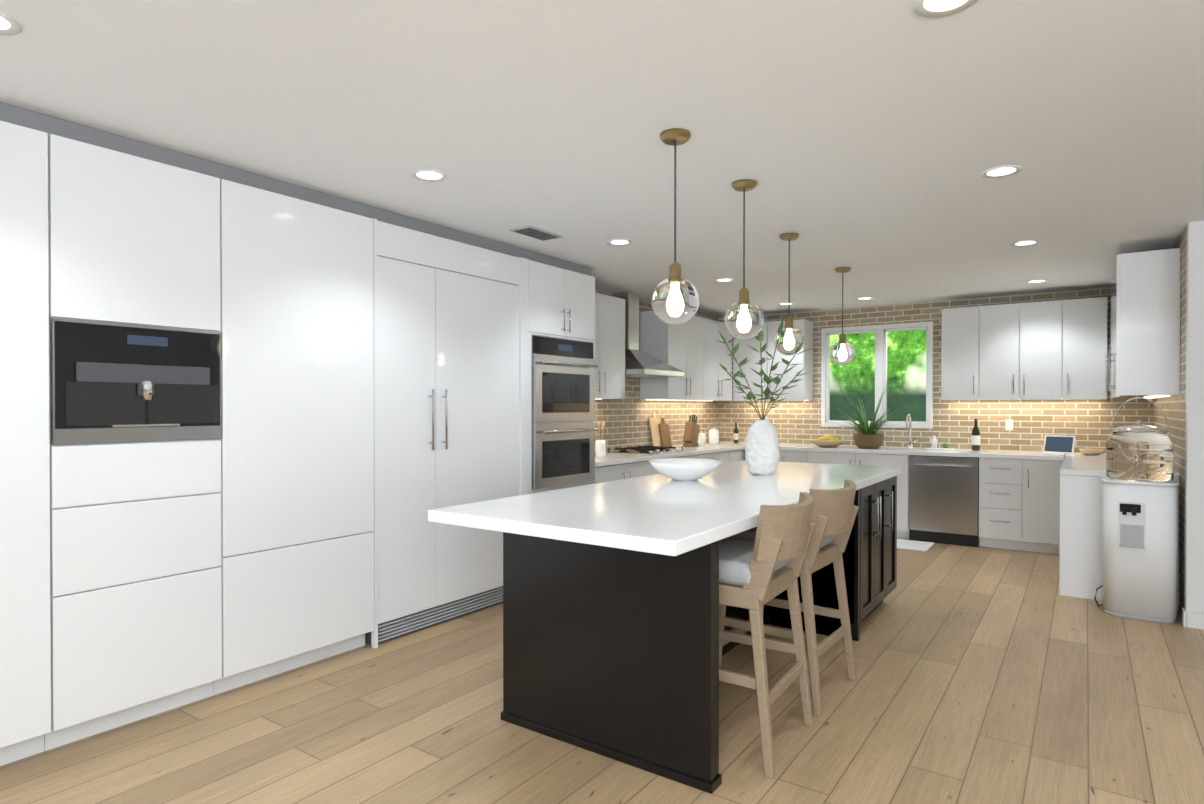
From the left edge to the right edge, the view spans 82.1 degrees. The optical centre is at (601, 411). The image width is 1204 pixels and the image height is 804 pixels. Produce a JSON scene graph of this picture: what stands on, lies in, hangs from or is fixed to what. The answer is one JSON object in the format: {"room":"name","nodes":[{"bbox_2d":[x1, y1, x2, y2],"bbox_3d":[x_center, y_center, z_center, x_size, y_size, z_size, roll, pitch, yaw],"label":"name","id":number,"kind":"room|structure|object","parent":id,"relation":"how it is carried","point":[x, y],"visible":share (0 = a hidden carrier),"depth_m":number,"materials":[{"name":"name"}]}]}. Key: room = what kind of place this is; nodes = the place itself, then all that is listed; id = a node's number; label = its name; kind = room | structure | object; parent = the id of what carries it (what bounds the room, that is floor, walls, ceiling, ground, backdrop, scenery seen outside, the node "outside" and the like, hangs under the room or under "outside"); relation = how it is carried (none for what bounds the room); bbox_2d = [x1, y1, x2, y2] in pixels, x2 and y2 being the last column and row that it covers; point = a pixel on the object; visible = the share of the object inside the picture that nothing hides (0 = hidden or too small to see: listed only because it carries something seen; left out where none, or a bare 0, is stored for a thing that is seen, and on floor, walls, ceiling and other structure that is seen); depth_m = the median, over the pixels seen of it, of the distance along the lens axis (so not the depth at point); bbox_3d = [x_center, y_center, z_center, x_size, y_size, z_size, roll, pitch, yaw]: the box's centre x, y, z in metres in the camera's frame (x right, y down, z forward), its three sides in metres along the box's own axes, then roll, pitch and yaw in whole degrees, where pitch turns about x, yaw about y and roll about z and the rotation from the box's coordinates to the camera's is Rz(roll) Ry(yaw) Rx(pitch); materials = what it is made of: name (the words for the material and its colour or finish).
{"room":"kitchen","nodes":[
{"label":"kitchen","id":0,"kind":"room"},
{"bbox_2d":[0,537,1203,803],"bbox_3d":[2.304,1.425,2.312,9.270,0.100,10.480,0,0,35],"label":"floor","id":1,"kind":"structure","parent":0,"point":[986,675],"depth_m":3.00,"materials":[{"name":"brown wood"}]},
{"bbox_2d":[0,120,50,765],"bbox_3d":[-2.609,0.137,2.650,0.618,2.470,0.628,0,0,35],"label":"pantry cabinet","id":2,"kind":"object","parent":1,"relation":"on","point":[25,667],"visible":1,"depth_m":2.66,"materials":[{"name":"white"}]},
{"bbox_2d":[44,134,221,750],"bbox_3d":[-2.218,0.134,3.164,0.670,2.470,0.658,0,0,35],"label":"tall cabinet","id":3,"kind":"object","parent":1,"relation":"on","point":[135,431],"visible":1,"depth_m":2.96,"materials":[{"name":"white wood"}]},
{"bbox_2d":[213,179,373,694],"bbox_3d":[-1.805,0.129,3.799,0.618,2.470,0.853,0,0,35],"label":"tall cabinet","id":4,"kind":"object","parent":1,"relation":"on","point":[297,423],"visible":0.85,"depth_m":3.57,"materials":[{"name":"white wood"}]},
{"bbox_2d":[365,218,522,647],"bbox_3d":[-1.181,0.123,4.664,0.648,2.470,1.275,0,0,35],"label":"fridge","id":5,"kind":"object","parent":1,"relation":"on","point":[448,371],"visible":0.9,"depth_m":4.38,"materials":[{"name":"white"}]},
{"bbox_2d":[523,258,597,494],"bbox_3d":[-0.531,0.117,5.543,0.704,2.470,0.905,0,0,35],"label":"tall cabinet","id":6,"kind":"object","parent":1,"relation":"on","point":[559,367],"visible":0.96,"depth_m":5.32,"materials":[{"name":"white wood"}]},
{"bbox_2d":[594,461,653,483],"bbox_3d":[-0.048,0.903,6.314,0.618,0.888,0.896,0,0,35],"label":"base cabinet","id":7,"kind":"object","parent":1,"relation":"on","point":[608,473],"depth_m":6.10,"materials":[{"name":"white wood"}]},
{"bbox_2d":[595,442,744,466],"bbox_3d":[0.751,0.429,7.435,0.638,0.040,3.654,0,0,35],"label":"countertop","id":8,"kind":"structure","parent":7,"relation":"on","point":[611,459],"depth_m":6.81,"materials":[{"name":"white stone"}]},
{"bbox_2d":[595,421,605,456],"bbox_3d":[-0.024,0.252,6.427,0.123,0.327,0.114,0,0,35],"label":"utensil crock","id":9,"kind":"object","parent":8,"relation":"on","point":[601,448],"visible":0.83,"depth_m":6.38,"materials":[{"name":"white ceramic"}]},
{"bbox_2d":[606,445,685,454],"bbox_3d":[0.447,0.386,6.975,0.490,0.050,0.760,0,0,35],"label":"cooktop","id":10,"kind":"object","parent":8,"relation":"in","point":[647,450],"visible":0.94,"depth_m":6.84,"materials":[{"name":"metal"}]},
{"bbox_2d":[648,412,671,446],"bbox_3d":[0.650,0.205,7.753,0.122,0.404,0.350,0,0,35],"label":"cutting boards","id":11,"kind":"object","parent":8,"relation":"on","point":[660,435],"visible":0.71,"depth_m":7.72,"materials":[{"name":"brown wood"}]},
{"bbox_2d":[683,414,699,446],"bbox_3d":[1.029,0.219,7.953,0.110,0.371,0.220,0,0,35],"label":"knife block","id":12,"kind":"object","parent":8,"relation":"on","point":[691,433],"visible":1,"depth_m":7.90,"materials":[{"name":"brown wood"}]},
{"bbox_2d":[698,431,705,445],"bbox_3d":[1.184,0.318,8.228,0.104,0.169,0.104,0,0,35],"label":"canister","id":13,"kind":"object","parent":8,"relation":"on","point":[701,439],"visible":0.88,"depth_m":8.19,"materials":[{"name":"white ceramic"}]},
{"bbox_2d":[709,427,718,444],"bbox_3d":[1.357,0.297,8.388,0.124,0.209,0.124,0,0,35],"label":"canister","id":14,"kind":"object","parent":8,"relation":"on","point":[713,436],"visible":1,"depth_m":8.34,"materials":[{"name":"white ceramic"}]},
{"bbox_2d":[734,423,737,442],"bbox_3d":[1.680,0.269,8.674,0.061,0.260,0.061,0,0,35],"label":"bottle","id":15,"kind":"object","parent":8,"relation":"on","point":[735,435],"visible":1,"depth_m":8.65,"materials":[{"name":"grey glass"}]},
{"bbox_2d":[654,457,677,473],"bbox_3d":[0.341,0.899,6.869,0.618,0.888,0.460,0,0,35],"label":"base cabinet","id":16,"kind":"object","parent":1,"relation":"on","point":[655,471],"depth_m":6.59,"materials":[{"name":"white wood"}]},
{"bbox_2d":[678,455,697,458],"bbox_3d":[0.605,0.896,7.246,0.618,0.888,0.460,0,0,35],"label":"base cabinet","id":17,"kind":"object","parent":1,"relation":"on","point":[691,456],"depth_m":7.16,"materials":[{"name":"white wood"}]},
{"bbox_2d":[501,472,901,793],"bbox_3d":[0.837,0.910,3.996,1.070,0.906,2.998,0,0,35],"label":"kitchen island","id":18,"kind":"object","parent":1,"relation":"on","point":[611,619],"depth_m":2.78,"materials":[{"name":"black wood"}]},
{"bbox_2d":[428,460,901,555],"bbox_3d":[0.711,0.433,3.952,1.190,0.050,3.350,0,0,35],"label":"island countertop","id":19,"kind":"structure","parent":18,"relation":"on","point":[656,514],"depth_m":2.99,"materials":[{"name":"white stone"}]},
{"bbox_2d":[649,458,720,480],"bbox_3d":[0.494,0.350,4.122,0.430,0.112,0.430,0,0,35],"label":"bowl","id":20,"kind":"object","parent":19,"relation":"on","point":[685,469],"visible":1,"depth_m":4.00,"materials":[{"name":"white ceramic"}]},
{"bbox_2d":[717,318,811,474],"bbox_3d":[1.030,-0.108,4.473,0.716,1.023,0.588,0,0,35],"label":"vase","id":21,"kind":"object","parent":19,"relation":"on","point":[762,454],"visible":1,"depth_m":4.39,"materials":[{"name":"white ceramic"}]},
{"bbox_2d":[698,451,729,463],"bbox_3d":[0.972,0.893,7.771,0.618,0.888,0.820,0,0,35],"label":"base cabinet","id":22,"kind":"object","parent":1,"relation":"on","point":[724,456],"depth_m":7.69,"materials":[{"name":"white wood"}]},
{"bbox_2d":[730,449,744,461],"bbox_3d":[1.318,0.889,8.265,0.618,0.888,0.387,0,0,35],"label":"base cabinet","id":23,"kind":"object","parent":1,"relation":"on","point":[735,455],"depth_m":8.11,"materials":[{"name":"white wood"}]},
{"bbox_2d":[719,492,815,778],"bbox_3d":[0.575,0.861,2.935,0.610,1.018,0.533,0,0,33],"label":"bar stool","id":24,"kind":"object","parent":1,"relation":"on","point":[766,566],"visible":0.58,"depth_m":2.69,"materials":[{"name":"brown wood"}]},
{"bbox_2d":[719,480,858,716],"bbox_3d":[0.940,0.858,3.457,0.610,1.018,0.533,0,0,37],"label":"bar stool","id":25,"kind":"object","parent":1,"relation":"on","point":[834,513],"visible":0.5,"depth_m":3.26,"materials":[{"name":"brown wood"}]},
{"bbox_2d":[781,450,808,462],"bbox_3d":[2.364,0.890,8.156,0.320,0.888,0.628,0,0,35],"label":"base cabinet","id":26,"kind":"object","parent":1,"relation":"on","point":[786,455],"depth_m":7.88,"materials":[{"name":"white wood"}]},
{"bbox_2d":[809,451,908,538],"bbox_3d":[2.931,0.893,7.759,1.065,0.888,0.628,0,0,35],"label":"base cabinet","id":27,"kind":"object","parent":1,"relation":"on","point":[867,459],"depth_m":7.30,"materials":[{"name":"white wood"}]},
{"bbox_2d":[744,444,1064,460],"bbox_3d":[3.169,0.428,7.577,3.156,0.040,0.648,0,0,35],"label":"countertop","id":28,"kind":"structure","parent":27,"relation":"on","point":[961,453],"depth_m":7.12,"materials":[{"name":"white stone"}]},
{"bbox_2d":[810,435,845,446],"bbox_3d":[2.578,0.339,7.900,0.400,0.132,0.400,0,0,35],"label":"bowl","id":29,"kind":"object","parent":28,"relation":"on","point":[828,441],"visible":1,"depth_m":7.81,"materials":[{"name":"brown wood"}]},
{"bbox_2d":[831,382,918,448],"bbox_3d":[2.851,0.019,7.506,1.309,0.778,0.981,0,0,35],"label":"potted plant","id":30,"kind":"object","parent":28,"relation":"on","point":[867,437],"visible":1,"depth_m":7.53,"materials":[{"name":"green plant"}]},
{"bbox_2d":[906,414,917,447],"bbox_3d":[3.396,0.218,7.591,0.104,0.378,0.216,0,0,35],"label":"gooseneck faucet","id":31,"kind":"object","parent":28,"relation":"on","point":[910,445],"visible":0.98,"depth_m":7.66,"materials":[{"name":"silver metal"}]},
{"bbox_2d":[926,435,954,450],"bbox_3d":[3.600,0.330,7.355,0.260,0.158,0.140,0,0,35],"label":"tray","id":32,"kind":"object","parent":28,"relation":"on","point":[934,440],"visible":1,"depth_m":7.34,"materials":[{"name":"white ceramic"}]},
{"bbox_2d":[971,419,979,450],"bbox_3d":[3.920,0.244,7.253,0.081,0.330,0.081,0,0,35],"label":"wine bottle","id":33,"kind":"object","parent":28,"relation":"on","point":[975,440],"visible":1,"depth_m":7.22,"materials":[{"name":"grey"}]},
{"bbox_2d":[1043,435,1075,453],"bbox_3d":[4.529,0.325,6.845,0.085,0.175,0.270,0,0,-35],"label":"tablet","id":34,"kind":"object","parent":28,"relation":"on","point":[1059,444],"visible":1,"depth_m":6.83,"materials":[{"name":"white plastic"}]},
{"bbox_2d":[897,539,934,551],"bbox_3d":[2.788,1.334,7.125,1.100,0.013,0.480,0,0,35],"label":"area rug","id":35,"kind":"object","parent":1,"relation":"on","point":[922,546],"visible":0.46,"depth_m":6.86,"materials":[{"name":"fabric"}]},
{"bbox_2d":[909,455,978,546],"bbox_3d":[3.600,0.897,7.223,0.639,0.886,0.639,0,0,35],"label":"dishwasher","id":36,"kind":"object","parent":1,"relation":"on","point":[943,499],"visible":1,"depth_m":7.00,"materials":[{"name":"grey metal"}]},
{"bbox_2d":[979,458,1024,550],"bbox_3d":[4.047,0.898,6.977,0.370,0.888,0.628,0,0,35],"label":"base cabinet","id":37,"kind":"object","parent":1,"relation":"on","point":[1019,504],"depth_m":6.72,"materials":[{"name":"white wood"}]},
{"bbox_2d":[1025,459,1062,553],"bbox_3d":[4.333,0.900,6.777,0.328,0.888,0.628,0,0,35],"label":"base cabinet","id":38,"kind":"object","parent":1,"relation":"on","point":[1042,477],"depth_m":6.53,"materials":[{"name":"white wood"}]},
{"bbox_2d":[1059,475,1178,610],"bbox_3d":[3.801,0.911,5.119,0.678,0.888,0.520,0,0,35],"label":"base cabinet","id":39,"kind":"object","parent":1,"relation":"on","point":[1081,515],"visible":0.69,"depth_m":5.00,"materials":[{"name":"white wood"}]},
{"bbox_2d":[1060,453,1178,479],"bbox_3d":[4.292,0.440,5.817,0.678,0.040,2.243,0,0,35],"label":"countertop","id":40,"kind":"structure","parent":39,"relation":"on","point":[1080,464],"depth_m":5.42,"materials":[{"name":"white stone"}]},
{"bbox_2d":[1079,448,1103,454],"bbox_3d":[4.673,0.386,6.604,0.200,0.056,0.200,0,0,35],"label":"bowl","id":41,"kind":"object","parent":40,"relation":"on","point":[1088,451],"visible":1,"depth_m":6.55,"materials":[{"name":"beige wood"}]},
{"bbox_2d":[1094,397,1178,622],"bbox_3d":[3.587,0.631,4.654,0.445,1.456,0.436,0,0,35],"label":"water dispenser","id":42,"kind":"object","parent":1,"relation":"on","point":[1140,538],"visible":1,"depth_m":4.50,"materials":[{"name":"white plastic"}]},
{"bbox_2d":[0,0,1203,318],"bbox_3d":[2.304,-1.225,2.294,9.270,0.100,10.480,0,0,35],"label":"ceiling","id":43,"kind":"structure","parent":0,"point":[868,142],"depth_m":2.79,"materials":[{"name":"paint"}]},
{"bbox_2d":[0,11,21,34],"bbox_3d":[-1.844,-1.171,2.062,0.176,0.006,0.176,0,0,35],"label":"recessed light","id":44,"kind":"object","parent":43,"relation":"in","point":[13,25],"visible":1,"depth_m":2.10,"materials":[{"name":"white plastic"}]},
{"bbox_2d":[411,169,446,181],"bbox_3d":[-0.864,-1.180,3.462,0.176,0.006,0.176,0,0,35],"label":"recessed light","id":45,"kind":"object","parent":43,"relation":"in","point":[426,174],"visible":1,"depth_m":3.46,"materials":[{"name":"white plastic"}]},
{"bbox_2d":[510,226,562,240],"bbox_3d":[-0.435,-1.185,4.615,0.180,0.012,0.340,0,0,35],"label":"ceiling vent","id":46,"kind":"object","parent":43,"relation":"in","point":[536,233],"visible":1,"depth_m":4.58,"materials":[{"name":"grey plastic"}]},
{"bbox_2d":[607,239,631,245],"bbox_3d":[0.123,-1.190,4.871,0.176,0.006,0.176,0,0,35],"label":"recessed light","id":47,"kind":"object","parent":43,"relation":"in","point":[616,242],"visible":0.98,"depth_m":4.88,"materials":[{"name":"white plastic"}]},
{"bbox_2d":[651,128,698,324],"bbox_3d":[0.312,-0.773,2.947,0.204,0.811,0.204,0,0,35],"label":"pendant light","id":48,"kind":"object","parent":43,"relation":"hanging from","point":[675,299],"visible":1,"depth_m":2.89,"materials":[{"name":"clear glass"}]},
{"bbox_2d":[715,278,733,281],"bbox_3d":[1.122,-1.200,6.333,0.176,0.006,0.176,0,0,35],"label":"recessed light","id":49,"kind":"object","parent":43,"relation":"in","point":[725,279],"visible":0.96,"depth_m":6.33,"materials":[{"name":"white plastic"}]},
{"bbox_2d":[724,179,763,339],"bbox_3d":[0.737,-0.778,3.590,0.204,0.811,0.204,0,0,35],"label":"pendant light","id":50,"kind":"object","parent":43,"relation":"hanging from","point":[744,318],"visible":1,"depth_m":3.53,"materials":[{"name":"clear glass"}]},
{"bbox_2d":[778,303,793,305],"bbox_3d":[2.076,-1.210,7.801,0.176,0.006,0.176,0,0,35],"label":"recessed light","id":51,"kind":"object","parent":43,"relation":"in","point":[783,304],"visible":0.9,"depth_m":7.82,"materials":[{"name":"white plastic"}]},
{"bbox_2d":[774,233,804,354],"bbox_3d":[1.264,-0.785,4.673,0.204,0.811,0.204,0,0,35],"label":"pendant light","id":52,"kind":"object","parent":43,"relation":"hanging from","point":[795,334],"visible":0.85,"depth_m":4.62,"materials":[{"name":"clear glass"}]},
{"bbox_2d":[830,267,855,364],"bbox_3d":[2.020,-0.793,5.804,0.204,0.811,0.204,0,0,35],"label":"pendant light","id":53,"kind":"object","parent":43,"relation":"hanging from","point":[842,351],"visible":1,"depth_m":5.75,"materials":[{"name":"clear glass"}]},
{"bbox_2d":[856,297,873,299],"bbox_3d":[2.814,-1.208,7.406,0.176,0.006,0.176,0,0,35],"label":"recessed light","id":54,"kind":"object","parent":43,"relation":"in","point":[867,298],"visible":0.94,"depth_m":7.40,"materials":[{"name":"white plastic"}]},
{"bbox_2d":[913,0,977,17],"bbox_3d":[0.980,-1.170,1.964,0.176,0.006,0.176,0,0,35],"label":"recessed light","id":55,"kind":"object","parent":43,"relation":"in","point":[942,6],"visible":1,"depth_m":2.00,"materials":[{"name":"white plastic"}]},
{"bbox_2d":[981,165,1021,177],"bbox_3d":[1.968,-1.180,3.409,0.176,0.006,0.176,0,0,35],"label":"recessed light","id":56,"kind":"object","parent":43,"relation":"in","point":[997,172],"visible":0.96,"depth_m":3.41,"materials":[{"name":"white plastic"}]},
{"bbox_2d":[1011,240,1039,246],"bbox_3d":[2.998,-1.190,4.897,0.176,0.006,0.176,0,0,35],"label":"recessed light","id":57,"kind":"object","parent":43,"relation":"in","point":[1023,243],"visible":1,"depth_m":4.90,"materials":[{"name":"white plastic"}]},
{"bbox_2d":[1026,279,1047,283],"bbox_3d":[4.019,-1.201,6.391,0.176,0.006,0.176,0,0,35],"label":"recessed light","id":58,"kind":"object","parent":43,"relation":"in","point":[1038,281],"visible":1,"depth_m":6.40,"materials":[{"name":"white plastic"}]},
{"bbox_2d":[595,289,718,451],"bbox_3d":[0.453,0.062,7.652,0.100,2.550,3.640,0,0,35],"label":"wall tiles","id":59,"kind":"structure","parent":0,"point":[626,420],"depth_m":7.52,"materials":[{"name":"brick"}]},
{"bbox_2d":[593,293,624,398],"bbox_3d":[-0.147,-0.595,6.368,0.381,0.958,0.845,0,0,35],"label":"upper cabinet","id":60,"kind":"object","parent":59,"relation":"attached to","point":[609,340],"visible":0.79,"depth_m":6.41,"materials":[{"name":"white paint"}]},
{"bbox_2d":[612,292,683,377],"bbox_3d":[0.397,-0.779,6.990,0.558,0.850,0.790,0,0,35],"label":"range hood","id":61,"kind":"object","parent":59,"relation":"attached to","point":[639,363],"visible":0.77,"depth_m":6.95,"materials":[{"name":"metal"}]},
{"bbox_2d":[719,287,1153,455],"bbox_3d":[3.405,0.061,7.868,4.690,2.550,0.100,0,0,35],"label":"wall","id":62,"kind":"structure","parent":0,"point":[1087,423],"depth_m":7.52,"materials":[{"name":"brick"}]},
{"bbox_2d":[640,311,703,400],"bbox_3d":[0.789,-0.608,7.733,0.348,0.950,0.805,0,0,35],"label":"upper cabinet","id":63,"kind":"object","parent":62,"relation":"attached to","point":[694,350],"depth_m":7.48,"materials":[{"name":"white paint"}]},
{"bbox_2d":[704,318,731,400],"bbox_3d":[1.250,-0.613,8.392,0.348,0.950,0.805,0,0,35],"label":"upper cabinet","id":64,"kind":"object","parent":62,"relation":"attached to","point":[716,352],"depth_m":8.26,"materials":[{"name":"white paint"}]},
{"bbox_2d":[733,319,812,400],"bbox_3d":[2.087,-0.608,8.496,0.895,0.960,0.371,0,0,35],"label":"upper cabinet","id":65,"kind":"object","parent":62,"relation":"attached to","point":[803,391],"visible":0.65,"depth_m":8.34,"materials":[{"name":"white paint"}]},
{"bbox_2d":[821,321,932,427],"bbox_3d":[3.170,-0.405,8.016,1.230,1.180,0.102,0,0,35],"label":"window","id":66,"kind":"structure","parent":62,"relation":"in","point":[880,331],"depth_m":7.95,"materials":[{"name":"white plastic"}]},
{"bbox_2d":[941,306,980,399],"bbox_3d":[3.808,-0.605,7.312,0.354,0.950,0.338,0,0,35],"label":"upper cabinet","id":67,"kind":"object","parent":62,"relation":"attached to","point":[960,327],"depth_m":7.17,"materials":[{"name":"white paint"}]},
{"bbox_2d":[1005,419,1012,429],"bbox_3d":[4.246,0.141,7.212,0.070,0.114,0.009,0,0,35],"label":"electrical outlet plate","id":68,"kind":"object","parent":62,"relation":"attached to","point":[1008,424],"visible":1,"depth_m":7.21,"materials":[{"name":"white plastic"}]},
{"bbox_2d":[981,300,1064,399],"bbox_3d":[4.243,-0.603,7.008,0.707,0.950,0.338,0,0,35],"label":"upper cabinet","id":69,"kind":"object","parent":62,"relation":"attached to","point":[1051,350],"depth_m":6.85,"materials":[{"name":"white paint"}]},
{"bbox_2d":[1065,297,1107,399],"bbox_3d":[4.677,-0.601,6.704,0.353,0.950,0.338,0,0,35],"label":"upper cabinet","id":70,"kind":"object","parent":62,"relation":"attached to","point":[1086,319],"depth_m":6.56,"materials":[{"name":"white paint"}]},
{"bbox_2d":[1109,248,1180,398],"bbox_3d":[4.058,-0.615,5.188,0.348,1.000,0.948,0,0,35],"label":"upper cabinet","id":71,"kind":"object","parent":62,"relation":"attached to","point":[1143,360],"depth_m":4.81,"materials":[{"name":"white paint"}]},
{"bbox_2d":[1154,226,1186,615],"bbox_3d":[4.522,0.078,5.462,0.100,2.550,2.560,0,0,35],"label":"wall tiles","id":72,"kind":"structure","parent":62,"relation":"attached to","point":[1173,408],"depth_m":4.65,"materials":[{"name":"brick"}]},
{"bbox_2d":[1184,221,1203,625],"bbox_3d":[5.635,0.094,3.059,4.680,2.550,0.100,0,0,35],"label":"wall","id":73,"kind":"structure","parent":0,"point":[1194,517],"depth_m":4.34,"materials":[{"name":"paint"}]},
{"bbox_2d":[1182,608,1203,629],"bbox_3d":[5.618,1.319,3.064,4.685,0.100,0.105,0,0,35],"label":"baseboard","id":74,"kind":"structure","parent":73,"relation":"attached to","point":[1195,620],"depth_m":4.34,"materials":[{"name":"white"}]},
{"bbox_3d":[-2.524,0.092,3.401,0.100,2.550,6.740,0,0,35],"label":"wall","id":75,"kind":"structure","parent":0,"visible":0},
{"bbox_2d":[0,102,591,275],"bbox_3d":[-1.744,-1.147,3.908,0.583,0.076,4.960,0,0,35],"label":"trim","id":76,"kind":"structure","parent":75,"relation":"attached to","point":[23,117],"depth_m":3.39,"materials":[{"name":"grey paint"}]},
{"label":"outside","id":77,"kind":"structure","parent":0,"visible":0},
{"bbox_2d":[830,330,925,420],"bbox_3d":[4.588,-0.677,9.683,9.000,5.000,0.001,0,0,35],"label":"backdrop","id":78,"kind":"structure","parent":77,"point":[906,362],"depth_m":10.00,"materials":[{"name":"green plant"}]}
]}

